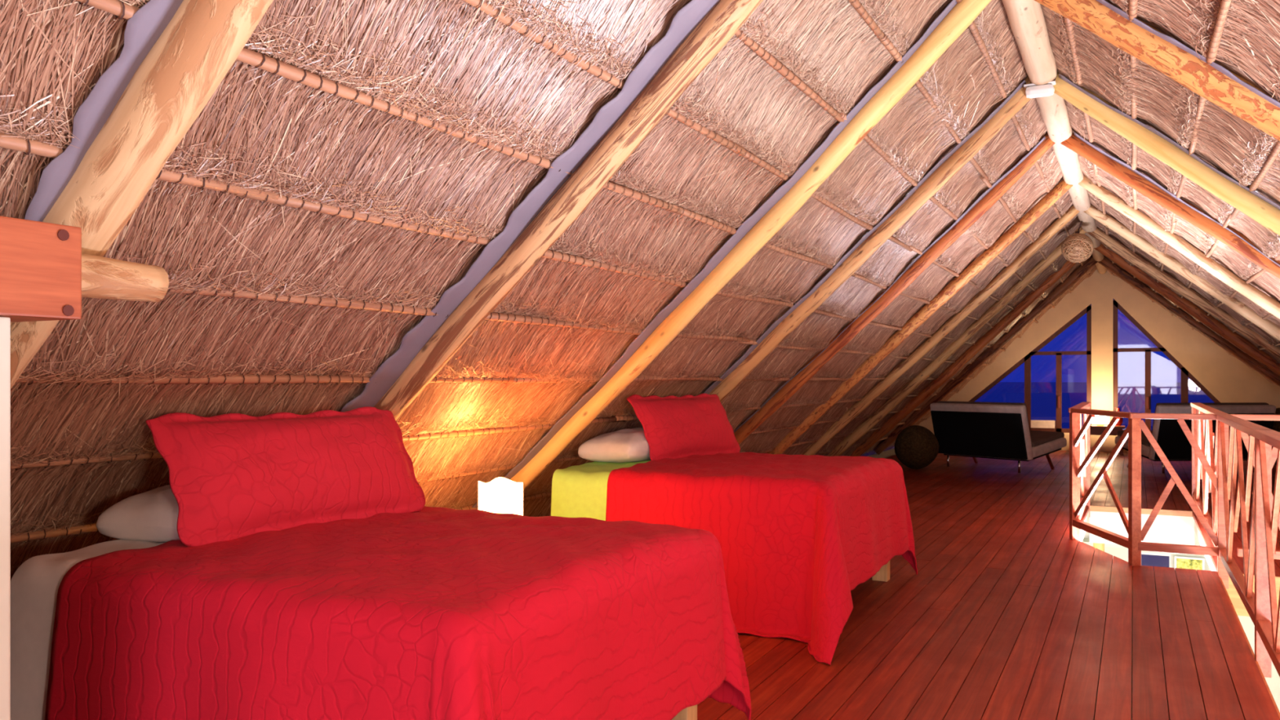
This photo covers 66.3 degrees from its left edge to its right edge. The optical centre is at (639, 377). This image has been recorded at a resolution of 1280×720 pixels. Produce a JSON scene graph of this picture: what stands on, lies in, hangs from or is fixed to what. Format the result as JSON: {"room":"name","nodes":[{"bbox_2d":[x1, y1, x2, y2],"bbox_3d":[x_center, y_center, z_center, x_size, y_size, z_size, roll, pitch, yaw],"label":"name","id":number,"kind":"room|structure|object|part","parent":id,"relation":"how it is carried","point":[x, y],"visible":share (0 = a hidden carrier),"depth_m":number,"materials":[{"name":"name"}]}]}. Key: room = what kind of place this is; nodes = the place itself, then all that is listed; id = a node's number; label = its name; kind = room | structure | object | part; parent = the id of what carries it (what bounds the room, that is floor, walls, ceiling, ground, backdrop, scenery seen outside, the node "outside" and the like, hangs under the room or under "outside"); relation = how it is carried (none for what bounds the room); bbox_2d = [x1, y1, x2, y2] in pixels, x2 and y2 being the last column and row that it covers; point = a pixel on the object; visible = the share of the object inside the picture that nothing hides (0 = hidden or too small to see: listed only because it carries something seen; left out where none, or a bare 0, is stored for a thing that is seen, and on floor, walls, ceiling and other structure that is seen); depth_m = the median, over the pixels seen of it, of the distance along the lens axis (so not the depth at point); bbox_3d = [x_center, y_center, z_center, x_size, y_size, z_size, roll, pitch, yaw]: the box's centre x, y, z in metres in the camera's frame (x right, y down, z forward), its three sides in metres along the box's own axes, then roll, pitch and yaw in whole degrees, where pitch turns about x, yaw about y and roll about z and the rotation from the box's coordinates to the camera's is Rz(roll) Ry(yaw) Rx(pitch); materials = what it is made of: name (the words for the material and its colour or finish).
{"room":"attic bedroom","nodes":[
{"label":"attic bedroom","id":0,"kind":"room"},
{"bbox_2d":[0,316,10,719],"bbox_3d":[-2.126,0.542,0.242,0.225,1.315,3.718,0,0,27],"label":"wall","id":1,"kind":"structure","parent":0,"point":[5,322],"depth_m":1.84,"materials":[{"name":"white paint"}]},
{"bbox_2d":[0,215,81,321],"bbox_3d":[-2.069,-0.209,0.295,0.219,0.184,3.825,0,0,27],"label":"wooden beam","id":2,"kind":"structure","parent":1,"relation":"on","point":[41,262],"depth_m":1.88,"materials":[{"name":"red wood"}]},
{"bbox_2d":[81,253,168,302],"bbox_3d":[-1.295,-0.215,1.806,0.098,0.102,0.900,0,0,27],"label":"pole","id":3,"kind":"object","parent":2,"relation":"attached to","point":[102,277],"visible":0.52,"depth_m":2.10,"materials":[{"name":"beige wood"}]},
{"bbox_2d":[0,0,1279,579],"bbox_3d":[3.190,-0.149,6.847,7.978,3.535,20.300,0,0,27],"label":"ceiling","id":4,"kind":"structure","parent":0,"point":[358,168],"depth_m":3.42,"materials":[{"name":"plant"}]},
{"bbox_2d":[10,0,273,389],"bbox_3d":[-1.269,-0.284,2.148,3.290,3.045,0.167,0,0,26],"label":"rafter","id":5,"kind":"object","parent":4,"relation":"attached to","point":[178,77],"visible":0.7,"depth_m":1.98,"materials":[{"name":"beige wood"}]},
{"bbox_2d":[373,0,763,420],"bbox_3d":[-0.579,-0.285,3.515,3.274,3.012,0.157,0,0,26],"label":"rafter","id":6,"kind":"object","parent":4,"relation":"attached to","point":[721,24],"visible":0.49,"depth_m":3.30,"materials":[{"name":"beige wood"}]},
{"bbox_2d":[510,0,991,490],"bbox_3d":[0.142,-0.286,4.958,3.275,3.021,0.170,0,0,27],"label":"rafter","id":7,"kind":"object","parent":4,"relation":"attached to","point":[964,13],"visible":0.67,"depth_m":4.69,"materials":[{"name":"brown wood"}]},
{"bbox_2d":[708,75,1031,402],"bbox_3d":[0.911,-0.280,6.460,3.277,3.023,0.146,0,0,27],"label":"rafter","id":8,"kind":"object","parent":4,"relation":"attached to","point":[947,170],"visible":0.48,"depth_m":6.11,"materials":[{"name":"beige wood"}]},
{"bbox_2d":[733,132,1055,444],"bbox_3d":[1.551,-0.288,7.759,3.273,3.020,0.149,0,0,26],"label":"rafter","id":9,"kind":"object","parent":4,"relation":"attached to","point":[992,197],"visible":0.69,"depth_m":7.53,"materials":[{"name":"brown wood"}]},
{"bbox_2d":[766,178,1072,454],"bbox_3d":[2.368,-0.273,9.338,3.272,3.013,0.152,0,0,28],"label":"rafter","id":10,"kind":"object","parent":4,"relation":"attached to","point":[1048,200],"visible":0.78,"depth_m":9.10,"materials":[{"name":"brown wood"}]},
{"bbox_2d":[800,204,1079,455],"bbox_3d":[3.051,-0.283,10.721,3.272,3.014,0.130,0,0,27],"label":"rafter","id":11,"kind":"object","parent":4,"relation":"attached to","point":[859,406],"visible":0.84,"depth_m":10.56,"materials":[{"name":"brown wood"}]},
{"bbox_2d":[825,226,1085,456],"bbox_3d":[3.761,-0.281,12.130,3.267,3.033,0.138,0,0,26],"label":"rafter","id":12,"kind":"object","parent":4,"relation":"attached to","point":[910,386],"visible":0.8,"depth_m":12.08,"materials":[{"name":"brown wood"}]},
{"bbox_2d":[849,260,1075,456],"bbox_3d":[4.485,-0.286,13.582,3.284,3.035,0.175,0,0,27],"label":"rafter","id":13,"kind":"object","parent":4,"relation":"attached to","point":[1012,315],"visible":0.79,"depth_m":13.53,"materials":[{"name":"brown wood"}]},
{"bbox_2d":[874,254,1097,454],"bbox_3d":[5.217,-0.286,15.008,3.294,3.034,0.165,0,0,27],"label":"rafter","id":14,"kind":"object","parent":4,"relation":"attached to","point":[1078,273],"visible":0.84,"depth_m":14.88,"materials":[{"name":"brown wood"}]},
{"bbox_2d":[1001,0,1106,274],"bbox_3d":[2.980,-1.762,6.953,0.182,0.171,20.280,0,0,27],"label":"log","id":15,"kind":"object","parent":4,"relation":"attached to","point":[1026,19],"visible":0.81,"depth_m":5.94,"materials":[{"name":"beige wood"}]},
{"bbox_2d":[1022,75,1057,98],"bbox_3d":[2.307,-1.696,5.652,0.183,0.146,0.080,0,0,27],"label":"light","id":16,"kind":"object","parent":15,"relation":"attached to","point":[1032,91],"visible":0.97,"depth_m":5.62,"materials":[{"name":"white plastic"}]},
{"bbox_3d":[2.307,-1.692,5.652,0.170,0.012,0.056,0,0,27],"label":"plate","id":17,"kind":"part","parent":16,"relation":"part of","materials":[{"name":"white plastic"}]},
{"bbox_2d":[1061,221,1093,262],"bbox_3d":[4.735,-1.485,10.604,0.322,0.470,0.322,0,0,27],"label":"pendant lamp","id":18,"kind":"object","parent":15,"relation":"hanging from","point":[1077,247],"visible":1,"depth_m":10.50,"materials":[{"name":"wicker"}]},
{"bbox_2d":[1034,0,1279,141],"bbox_3d":[3.240,-0.273,3.366,3.739,3.040,0.154,0,0,27],"label":"rafter","id":19,"kind":"object","parent":4,"relation":"attached to","point":[1181,66],"visible":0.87,"depth_m":3.88,"materials":[{"name":"brown wood"}]},
{"bbox_2d":[1053,70,1279,235],"bbox_3d":[4.001,-0.287,4.861,3.739,3.035,0.164,0,0,26],"label":"rafter","id":20,"kind":"object","parent":4,"relation":"attached to","point":[1268,215],"visible":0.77,"depth_m":5.36,"materials":[{"name":"brown wood"}]},
{"bbox_2d":[1060,132,1279,279],"bbox_3d":[4.663,-0.271,6.200,3.726,3.031,0.159,0,0,27],"label":"rafter","id":21,"kind":"object","parent":4,"relation":"attached to","point":[1125,175],"visible":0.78,"depth_m":6.67,"materials":[{"name":"brown wood"}]},
{"bbox_2d":[1078,173,1279,319],"bbox_3d":[5.449,-0.285,7.733,3.716,3.027,0.114,0,0,27],"label":"rafter","id":22,"kind":"object","parent":4,"relation":"attached to","point":[1216,269],"visible":0.94,"depth_m":8.15,"materials":[{"name":"beige wood"}]},
{"bbox_2d":[1083,204,1279,341],"bbox_3d":[6.149,-0.273,9.136,3.724,3.030,0.138,0,0,27],"label":"rafter","id":23,"kind":"object","parent":4,"relation":"attached to","point":[1142,243],"visible":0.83,"depth_m":9.55,"materials":[{"name":"beige wood"}]},
{"bbox_2d":[1085,226,1279,358],"bbox_3d":[6.887,-0.269,10.620,3.733,3.030,0.173,0,0,26],"label":"rafter","id":24,"kind":"object","parent":4,"relation":"attached to","point":[1190,294],"visible":0.93,"depth_m":10.96,"materials":[{"name":"brown wood"}]},
{"bbox_2d":[1093,243,1279,376],"bbox_3d":[7.609,-0.285,12.022,3.738,3.051,0.155,0,0,26],"label":"rafter","id":25,"kind":"object","parent":4,"relation":"attached to","point":[1243,344],"visible":0.84,"depth_m":12.25,"materials":[{"name":"brown wood"}]},
{"bbox_2d":[1097,256,1279,386],"bbox_3d":[8.336,-0.281,13.460,3.750,3.041,0.190,0,0,27],"label":"rafter","id":26,"kind":"object","parent":4,"relation":"attached to","point":[1105,262],"visible":0.87,"depth_m":13.72,"materials":[{"name":"brown wood"}]},
{"bbox_2d":[697,448,1279,719],"bbox_3d":[3.332,1.280,6.776,7.350,0.160,20.300,0,0,27],"label":"floor","id":27,"kind":"structure","parent":0,"point":[1004,615],"depth_m":4.67,"materials":[{"name":"red wood"}]},
{"bbox_2d":[671,704,697,719],"bbox_3d":[-0.699,0.851,2.889,1.430,0.698,1.330,0,0,27],"label":"bed","id":28,"kind":"object","parent":27,"relation":"on","point":[689,713],"visible":0.02,"depth_m":3.08,"materials":[{"name":"brown wood"}]},
{"bbox_2d":[10,539,165,719],"bbox_3d":[-1.255,0.741,3.165,0.271,0.549,1.472,0,0,27],"label":"sheet","id":29,"kind":"object","parent":28,"relation":"on","point":[35,584],"visible":0.23,"depth_m":2.56,"materials":[{"name":"white fabric"}]},
{"bbox_2d":[96,484,179,542],"bbox_3d":[-1.327,0.408,3.144,0.385,0.184,0.680,0,0,23],"label":"pillow","id":30,"kind":"object","parent":29,"relation":"on","point":[152,515],"visible":0.2,"depth_m":2.86,"materials":[{"name":"white fabric"}]},
{"bbox_2d":[44,506,751,719],"bbox_3d":[-0.601,0.823,2.774,1.451,0.739,1.694,0,0,27],"label":"bedspread","id":31,"kind":"object","parent":28,"relation":"on","point":[430,613],"visible":0.98,"depth_m":2.36,"materials":[{"name":"red fabric"}]},
{"bbox_2d":[145,406,425,546],"bbox_3d":[-1.088,0.294,3.159,0.229,0.384,0.956,0,0,32],"label":"pillow","id":32,"kind":"object","parent":31,"relation":"on","point":[232,476],"visible":0.98,"depth_m":3.01,"materials":[{"name":"red fabric"}]},
{"bbox_2d":[871,560,889,582],"bbox_3d":[0.561,0.851,5.524,1.450,0.698,1.490,0,0,27],"label":"bed","id":33,"kind":"object","parent":27,"relation":"on","point":[883,575],"visible":0.07,"depth_m":5.78,"materials":[{"name":"brown wood"}]},
{"bbox_2d":[551,459,650,520],"bbox_3d":[0.052,0.629,5.779,0.392,0.328,1.562,0,0,27],"label":"sheet","id":34,"kind":"object","parent":33,"relation":"on","point":[580,491],"visible":0.41,"depth_m":5.12,"materials":[{"name":"yellow fabric"}]},
{"bbox_2d":[577,427,650,462],"bbox_3d":[0.001,0.393,5.823,0.389,0.193,0.853,0,0,30],"label":"pillow","id":35,"kind":"object","parent":34,"relation":"on","point":[625,445],"visible":0.62,"depth_m":5.49,"materials":[{"name":"white fabric"}]},
{"bbox_2d":[605,452,917,664],"bbox_3d":[0.658,0.826,5.264,1.374,0.744,2.094,0,0,27],"label":"bedspread","id":36,"kind":"object","parent":33,"relation":"on","point":[796,535],"visible":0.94,"depth_m":4.68,"materials":[{"name":"red fabric"}]},
{"bbox_2d":[626,393,740,460],"bbox_3d":[0.291,0.292,5.924,0.230,0.395,0.993,0,0,36],"label":"pillow","id":37,"kind":"object","parent":36,"relation":"on","point":[674,427],"visible":0.93,"depth_m":5.78,"materials":[{"name":"red fabric"}]},
{"bbox_2d":[894,425,939,469],"bbox_3d":[3.629,0.910,12.845,0.567,0.580,0.568,0,0,27],"label":"beanbag","id":38,"kind":"object","parent":27,"relation":"on","point":[916,446],"visible":1,"depth_m":12.66,"materials":[{"name":"brown wicker"}]},
{"bbox_2d":[929,400,1066,472],"bbox_3d":[4.742,0.756,13.014,1.009,0.889,1.420,0,0,-35],"label":"sofa","id":39,"kind":"object","parent":27,"relation":"on","point":[979,429],"visible":0.99,"depth_m":12.65,"materials":[{"name":"black fabric"}]},
{"bbox_3d":[4.177,1.120,13.277,0.030,0.160,0.032,0,0,-35],"label":"leg","id":40,"kind":"part","parent":39,"relation":"part of","materials":[{"name":"silver metal"}]},
{"bbox_3d":[4.644,1.071,13.656,0.178,0.246,0.035,0,0,-35],"label":"leg","id":41,"kind":"part","parent":39,"relation":"part of","materials":[{"name":"silver metal"}]},
{"bbox_3d":[4.398,0.733,12.772,0.168,0.584,1.360,0,0,-35],"label":"panel","id":42,"kind":"part","parent":39,"relation":"part of","materials":[{"name":"black fabric"}]},
{"bbox_2d":[935,400,1032,447],"bbox_3d":[4.491,0.643,12.838,0.230,0.663,1.340,0,0,-35],"label":"cushion","id":43,"kind":"object","parent":39,"relation":"on","point":[948,435],"depth_m":12.69,"materials":[{"name":"black fabric"}]},
{"bbox_3d":[4.820,0.976,13.069,0.754,0.151,1.280,0,0,-35],"label":"seat frame","id":44,"kind":"part","parent":39,"relation":"part of","materials":[{"name":"metal"}]},
{"bbox_3d":[4.800,1.120,12.395,0.030,0.160,0.032,0,0,-35],"label":"leg","id":45,"kind":"part","parent":39,"relation":"part of","materials":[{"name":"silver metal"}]},
{"bbox_2d":[1030,430,1064,447],"bbox_3d":[4.867,0.795,13.103,0.704,0.184,1.340,0,0,-35],"label":"seat cushion","id":46,"kind":"object","parent":39,"relation":"on","point":[1038,438],"depth_m":12.61,"materials":[{"name":"grey fabric"}]},
{"bbox_3d":[5.314,1.071,12.708,0.178,0.246,0.035,0,0,-35],"label":"leg","id":47,"kind":"part","parent":39,"relation":"part of","materials":[{"name":"silver metal"}]},
{"bbox_2d":[1069,401,1091,519],"bbox_3d":[3.716,0.762,8.245,0.075,1.075,2.150,0,0,27],"label":"railing","id":48,"kind":"object","parent":27,"relation":"on","point":[1085,443],"visible":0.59,"depth_m":8.82,"materials":[{"name":"red wood"}]},
{"bbox_3d":[3.716,0.242,8.245,0.075,0.034,2.150,0,0,27],"label":"rail","id":49,"kind":"part","parent":48,"relation":"part of","materials":[{"name":"red wood"}]},
{"bbox_3d":[3.716,1.078,8.245,0.050,0.050,2.050,0,0,27],"label":"rail","id":50,"kind":"part","parent":48,"relation":"part of","materials":[{"name":"red wood"}]},
{"bbox_3d":[4.186,0.779,9.178,0.058,1.041,0.058,0,0,27],"label":"post","id":51,"kind":"part","parent":48,"relation":"part of","materials":[{"name":"red wood"}]},
{"bbox_2d":[1068,408,1141,570],"bbox_3d":[3.212,0.762,6.802,0.075,1.075,1.081,0,0,4],"label":"railing","id":52,"kind":"object","parent":27,"relation":"on","point":[1132,432],"visible":0.84,"depth_m":6.64,"materials":[{"name":"red wood"}]},
{"bbox_3d":[3.246,0.779,7.312,0.058,1.041,0.058,0,0,4],"label":"post","id":53,"kind":"part","parent":52,"relation":"part of","materials":[{"name":"red wood"}]},
{"bbox_3d":[3.212,1.078,6.802,0.050,0.050,0.981,0,0,4],"label":"rail","id":54,"kind":"part","parent":52,"relation":"part of","materials":[{"name":"red wood"}]},
{"bbox_3d":[3.212,0.242,6.802,0.075,0.034,1.081,0,0,4],"label":"rail","id":55,"kind":"part","parent":52,"relation":"part of","materials":[{"name":"red wood"}]},
{"bbox_3d":[3.179,0.779,6.293,0.058,1.041,0.058,0,0,4],"label":"post","id":56,"kind":"part","parent":52,"relation":"part of","materials":[{"name":"red wood"}]},
{"bbox_2d":[1090,424,1124,454],"bbox_3d":[7.367,0.978,15.548,0.600,0.445,0.440,0,0,27],"label":"side table","id":57,"kind":"object","parent":27,"relation":"on","point":[1095,429],"visible":0.43,"depth_m":15.38,"materials":[{"name":"brown wood"}]},
{"bbox_2d":[1091,414,1109,426],"bbox_3d":[7.287,0.652,15.499,0.250,0.206,0.250,0,0,27],"label":"table lamp","id":58,"kind":"object","parent":57,"relation":"on","point":[1100,420],"visible":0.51,"depth_m":15.38,"materials":[{"name":"white fabric"}]},
{"bbox_2d":[1115,408,1123,426],"bbox_3d":[7.568,0.615,15.503,0.140,0.280,0.140,0,0,27],"label":"vase","id":59,"kind":"object","parent":57,"relation":"on","point":[1119,423],"visible":0.55,"depth_m":15.46,"materials":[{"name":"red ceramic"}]},
{"bbox_2d":[1089,505,1194,545],"bbox_3d":[4.593,1.368,8.982,0.856,0.344,0.025,0,0,27],"label":"trim","id":60,"kind":"structure","parent":27,"relation":"attached to","point":[1169,526],"depth_m":8.92,"materials":[{"name":"white paint"}]},
{"bbox_2d":[1141,402,1191,473],"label":"chair","id":61,"kind":"object","parent":27,"relation":"on","point":[1170,437],"depth_m":12.24,"materials":[{"name":"black fabric"}]},
{"bbox_2d":[1117,430,1151,446],"bbox_3d":[7.160,0.795,12.859,1.480,0.184,0.704,0,0,-5],"label":"seat cushion","id":62,"kind":"object","parent":61,"relation":"on","point":[1144,442],"depth_m":12.81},
{"bbox_3d":[6.595,1.120,12.342,0.032,0.160,0.030,0,0,-5],"label":"leg","id":63,"kind":"part","parent":61,"relation":"part of","materials":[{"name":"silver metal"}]},
{"bbox_3d":[7.165,0.976,12.802,1.420,0.151,0.754,0,0,-5],"label":"seat frame","id":64,"kind":"part","parent":61,"relation":"part of","materials":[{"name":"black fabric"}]},
{"bbox_2d":[1129,413,1228,588],"bbox_3d":[3.397,0.762,6.183,0.549,1.075,0.075,0,0,27],"label":"railing","id":65,"kind":"object","parent":27,"relation":"on","point":[1219,540],"visible":0.77,"depth_m":6.13,"materials":[{"name":"red wood"}]},
{"bbox_3d":[3.397,1.078,6.183,0.449,0.050,0.050,0,0,27],"label":"rail","id":66,"kind":"part","parent":65,"relation":"part of","materials":[{"name":"red wood"}]},
{"bbox_3d":[3.397,0.242,6.183,0.549,0.034,0.075,0,0,27],"label":"rail","id":67,"kind":"part","parent":65,"relation":"part of","materials":[{"name":"red wood"}]},
{"bbox_3d":[3.615,0.779,6.073,0.058,1.041,0.058,0,0,27],"label":"post","id":68,"kind":"part","parent":65,"relation":"part of","materials":[{"name":"red wood"}]},
{"bbox_2d":[1190,402,1228,546],"bbox_3d":[4.351,0.762,7.521,0.076,1.075,3.310,0,0,27],"label":"railing","id":69,"kind":"object","parent":27,"relation":"on","point":[1197,425],"visible":0.59,"depth_m":7.57,"materials":[{"name":"red wood"}]},
{"bbox_3d":[5.087,0.779,8.970,0.058,1.041,0.058,0,0,27],"label":"post","id":70,"kind":"part","parent":69,"relation":"part of","materials":[{"name":"red wood"}]},
{"bbox_3d":[4.351,1.078,7.521,0.050,0.050,3.210,0,0,27],"label":"rail","id":71,"kind":"part","parent":69,"relation":"part of","materials":[{"name":"red wood"}]},
{"bbox_3d":[4.351,0.242,7.521,0.075,0.034,3.310,0,0,27],"label":"rail","id":72,"kind":"part","parent":69,"relation":"part of","materials":[{"name":"red wood"}]},
{"bbox_2d":[1200,402,1275,458],"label":"chair","id":73,"kind":"object","parent":27,"relation":"on","point":[1249,408],"depth_m":12.27,"materials":[{"name":"black fabric"}]},
{"bbox_2d":[1149,402,1268,447],"bbox_3d":[7.202,0.643,12.401,1.480,0.663,0.230,0,0,-5],"label":"cushion","id":74,"kind":"object","parent":73,"relation":"on","point":[1166,437],"depth_m":12.24,"materials":[{"name":"fabric"}]},
{"bbox_3d":[7.212,0.733,12.288,1.500,0.584,0.168,0,0,-5],"label":"panel","id":75,"kind":"part","parent":73,"relation":"part of","materials":[{"name":"black fabric"}]},
{"bbox_2d":[1217,571,1279,717],"bbox_3d":[2.771,1.332,1.095,3.038,0.256,9.650,0,0,27],"label":"trim","id":76,"kind":"structure","parent":27,"relation":"attached to","point":[1239,609],"depth_m":5.98,"materials":[{"name":"beige paint"}]},
{"bbox_2d":[1216,413,1271,677],"bbox_3d":[3.170,0.762,5.177,0.075,1.075,2.060,0,0,26],"label":"railing","id":77,"kind":"object","parent":76,"relation":"attached to","point":[1257,605],"visible":0.83,"depth_m":4.76,"materials":[{"name":"red wood"}]},
{"bbox_3d":[3.170,1.078,5.177,0.050,0.050,1.960,0,0,26],"label":"rail","id":78,"kind":"part","parent":77,"relation":"part of","materials":[{"name":"red wood"}]},
{"bbox_3d":[3.170,0.242,5.177,0.075,0.034,2.060,0,0,26],"label":"rail","id":79,"kind":"part","parent":77,"relation":"part of","materials":[{"name":"red wood"}]},
{"bbox_3d":[2.724,0.779,4.282,0.058,1.041,0.058,0,0,26],"label":"post","id":80,"kind":"part","parent":77,"relation":"part of","materials":[{"name":"red wood"}]},
{"bbox_2d":[1253,429,1279,676],"bbox_3d":[2.240,0.762,3.322,0.075,1.075,2.210,0,0,27],"label":"railing","id":81,"kind":"object","parent":76,"relation":"attached to","point":[1268,632],"visible":1,"depth_m":3.96,"materials":[{"name":"red wood"}]},
{"bbox_3d":[2.240,0.242,3.322,0.075,0.034,2.210,0,0,27],"label":"rail","id":82,"kind":"part","parent":81,"relation":"part of","materials":[{"name":"red wood"}]},
{"bbox_3d":[2.240,1.078,3.322,0.050,0.050,2.110,0,0,27],"label":"rail","id":83,"kind":"part","parent":81,"relation":"part of","materials":[{"name":"red wood"}]},
{"bbox_2d":[1229,413,1279,559],"bbox_3d":[4.464,0.762,5.684,1.805,1.075,0.075,0,0,27],"label":"railing","id":84,"kind":"object","parent":27,"relation":"on","point":[1245,437],"visible":0.44,"depth_m":5.99,"materials":[{"name":"red wood"}]},
{"bbox_3d":[4.464,0.242,5.684,1.805,0.034,0.075,0,0,27],"label":"rail","id":85,"kind":"part","parent":84,"relation":"part of","materials":[{"name":"red wood"}]},
{"bbox_3d":[4.464,1.078,5.684,1.705,0.050,0.050,0,0,27],"label":"rail","id":86,"kind":"part","parent":84,"relation":"part of","materials":[{"name":"red wood"}]},
{"bbox_2d":[1271,407,1279,465],"bbox_3d":[8.706,0.800,13.246,0.688,0.800,0.690,0,0,27],"label":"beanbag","id":87,"kind":"object","parent":27,"relation":"on","point":[1276,427],"visible":0.15,"depth_m":13.07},
{"bbox_3d":[-0.621,0.985,4.367,0.380,0.430,0.380,0,0,27],"label":"bedside table","id":88,"kind":"object","parent":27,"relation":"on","visible":0},
{"bbox_2d":[478,477,523,515],"bbox_3d":[-0.621,0.611,4.367,0.155,0.318,0.155,0,0,27],"label":"bedside lamp","id":89,"kind":"object","parent":88,"relation":"on","point":[500,495],"visible":0.35,"depth_m":4.31,"materials":[{"name":"white fabric"}]},
{"bbox_2d":[891,269,1279,452],"bbox_3d":[8.012,-0.295,15.895,8.800,3.310,0.200,0,0,27],"label":"wall","id":90,"kind":"structure","parent":0,"point":[1227,378],"depth_m":15.95,"materials":[{"name":"beige paint"}]},
{"bbox_2d":[968,304,1091,432],"bbox_3d":[6.537,-0.158,16.568,2.050,2.136,0.115,0,0,27],"label":"window","id":91,"kind":"structure","parent":90,"relation":"in","point":[1035,425],"depth_m":16.34,"materials":[{"name":"brown wood"}]},
{"bbox_3d":[6.786,0.775,16.468,0.397,0.130,0.040,0,0,27],"label":"door kick rail","id":92,"kind":"part","parent":91,"relation":"part of","materials":[{"name":"beige wood"}]},
{"bbox_3d":[6.547,0.875,16.588,1.999,0.070,0.070,0,0,27],"label":"frame rail","id":93,"kind":"part","parent":91,"relation":"part of","materials":[{"name":"brown wood"}]},
{"bbox_3d":[6.973,0.400,16.310,0.036,0.200,0.046,0,0,27],"label":"door handle","id":94,"kind":"part","parent":91,"relation":"part of","materials":[{"name":"brown wood"}]},
{"bbox_2d":[1112,299,1220,430],"bbox_3d":[8.721,-0.019,15.468,2.310,2.566,0.115,0,0,27],"label":"window","id":95,"kind":"structure","parent":90,"relation":"in","point":[1185,375],"depth_m":15.74,"materials":[{"name":"brown wood"}]},
{"bbox_3d":[8.152,0.400,15.716,0.036,0.200,0.046,0,0,27],"label":"door handle","id":96,"kind":"part","parent":95,"relation":"part of","materials":[{"name":"brown wood"}]},
{"bbox_2d":[1092,530,1279,711],"bbox_3d":[5.435,2.630,10.783,6.900,2.540,0.150,0,0,27],"label":"wall","id":97,"kind":"structure","parent":0,"point":[1273,682],"depth_m":10.24,"materials":[{"name":"white paint"}]},
{"bbox_2d":[1082,531,1127,548],"bbox_3d":[5.258,1.750,10.598,0.850,0.140,0.300,0,0,27],"label":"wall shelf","id":98,"kind":"object","parent":97,"relation":"attached to","point":[1086,540],"visible":0.08,"depth_m":10.62,"materials":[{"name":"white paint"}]},
{"bbox_2d":[1141,551,1172,567],"bbox_3d":[5.623,2.500,10.688,0.320,1.200,0.050,0,0,27],"label":"window","id":99,"kind":"structure","parent":97,"relation":"in","point":[1148,553],"depth_m":10.62,"materials":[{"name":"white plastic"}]},
{"bbox_2d":[1174,555,1204,571],"bbox_3d":[5.857,2.290,10.441,0.280,0.760,0.020,0,0,27],"label":"picture","id":100,"kind":"object","parent":97,"relation":"attached to","point":[1184,562],"visible":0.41,"depth_m":10.44,"materials":[{"name":"yellow paper"}]},
{"bbox_3d":[2.161,3.950,4.286,7.200,0.100,14.800,0,0,27],"label":"floor","id":101,"kind":"structure","parent":0,"visible":0},
{"bbox_2d":[1093,542,1104,551],"bbox_3d":[4.389,2.640,9.377,0.114,2.520,0.102,0,0,-9],"label":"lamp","id":102,"kind":"object","parent":101,"relation":"on","point":[1098,545],"visible":0.02,"depth_m":9.34,"materials":[{"name":"wood"}]},
{"label":"outside","id":103,"kind":"structure","parent":0,"visible":0},
{"bbox_2d":[975,382,1213,567],"bbox_3d":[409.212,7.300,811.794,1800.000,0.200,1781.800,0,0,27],"label":"sea","id":104,"kind":"structure","parent":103,"point":[1131,395],"depth_m":368.39,"materials":[{"name":"liquid"}]}
]}

